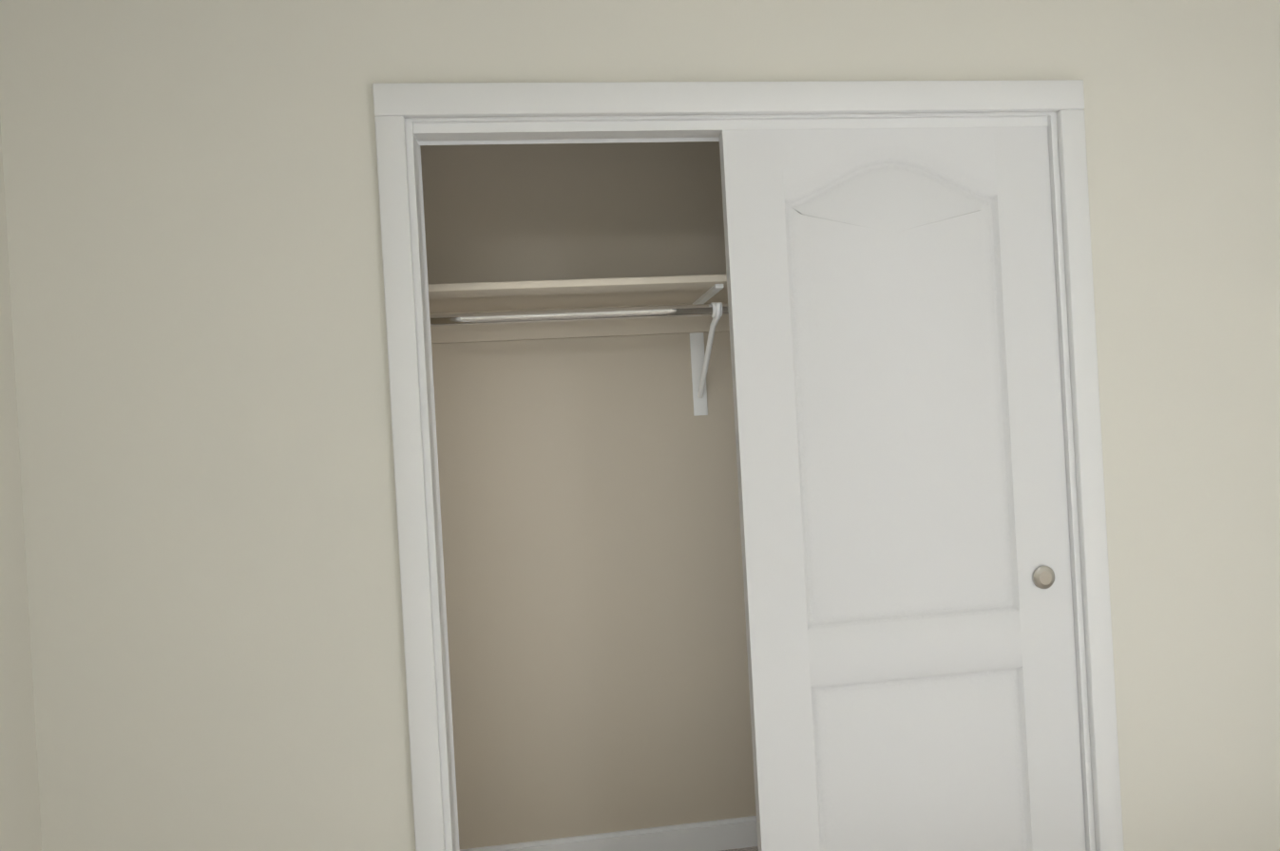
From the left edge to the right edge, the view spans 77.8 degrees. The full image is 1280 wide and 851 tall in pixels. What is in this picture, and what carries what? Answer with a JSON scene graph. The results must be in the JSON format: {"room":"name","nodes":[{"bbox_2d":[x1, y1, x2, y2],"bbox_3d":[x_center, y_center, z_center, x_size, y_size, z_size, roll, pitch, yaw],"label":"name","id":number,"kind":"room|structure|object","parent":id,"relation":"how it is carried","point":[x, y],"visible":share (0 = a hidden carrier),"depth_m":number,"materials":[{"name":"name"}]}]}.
{"room":"bedroom","nodes":[
{"label":"bedroom","id":0,"kind":"room"},
{"bbox_2d":[0,116,42,850],"bbox_3d":[-1.089,0.191,-0.196,0.110,2.440,3.606,-3,0,-7],"label":"wall","id":1,"kind":"structure","parent":0,"point":[20,823],"depth_m":1.56,"materials":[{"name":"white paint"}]},
{"bbox_2d":[420,141,756,849],"bbox_3d":[0.213,0.113,2.245,2.170,2.440,0.720,-3,0,-7],"label":"wall","id":2,"kind":"structure","parent":0,"point":[593,582],"depth_m":2.45,"materials":[{"name":"beige paint"}]},
{"bbox_2d":[428,274,729,416],"bbox_3d":[0.189,-0.216,2.298,1.946,0.369,0.389,-3,0,-7],"label":"closet shelf","id":3,"kind":"object","parent":2,"relation":"attached to","point":[696,307],"visible":0.52,"depth_m":2.25,"materials":[{"name":"beige paint"}]},
{"bbox_2d":[459,816,757,850],"bbox_3d":[0.947,1.254,0.401,3.950,0.090,4.326,-3,0,-7],"label":"baseboard","id":4,"kind":"structure","parent":2,"relation":"attached to","point":[727,834],"depth_m":2.46,"materials":[{"name":"white wood"}]},
{"bbox_2d":[0,0,1279,850],"bbox_3d":[0.708,0.087,1.885,4.170,2.440,0.110,-3,0,-7],"label":"wall","id":5,"kind":"structure","parent":0,"point":[205,419],"depth_m":1.67,"materials":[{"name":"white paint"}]},
{"bbox_2d":[372,79,1124,850],"bbox_3d":[0.287,0.282,1.826,1.612,2.096,0.129,-3,0,-7],"label":"trim","id":6,"kind":"structure","parent":5,"relation":"attached to","point":[410,118],"depth_m":1.76,"materials":[{"name":"white wood"}]},
{"bbox_2d":[719,126,1086,850],"bbox_3d":[0.626,0.295,1.850,0.785,2.000,0.035,-3,0,-7],"label":"closet door","id":7,"kind":"structure","parent":5,"relation":"in","point":[900,455],"depth_m":1.83,"materials":[{"name":"white wood"}]},
{"bbox_2d":[1031,566,1054,589],"bbox_3d":[0.951,0.358,1.866,0.054,0.054,0.010,-3,0,-7],"label":"door pull","id":8,"kind":"object","parent":7,"relation":"attached to","point":[1042,577],"visible":1,"depth_m":1.86,"materials":[{"name":"silver metal"}]},
{"bbox_2d":[721,846,758,850],"bbox_3d":[2.564,1.262,-0.273,7.500,0.100,6.600,-3,0,-7],"label":"floor","id":9,"kind":"structure","parent":0,"point":[754,849],"depth_m":2.48,"materials":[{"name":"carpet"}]}
]}

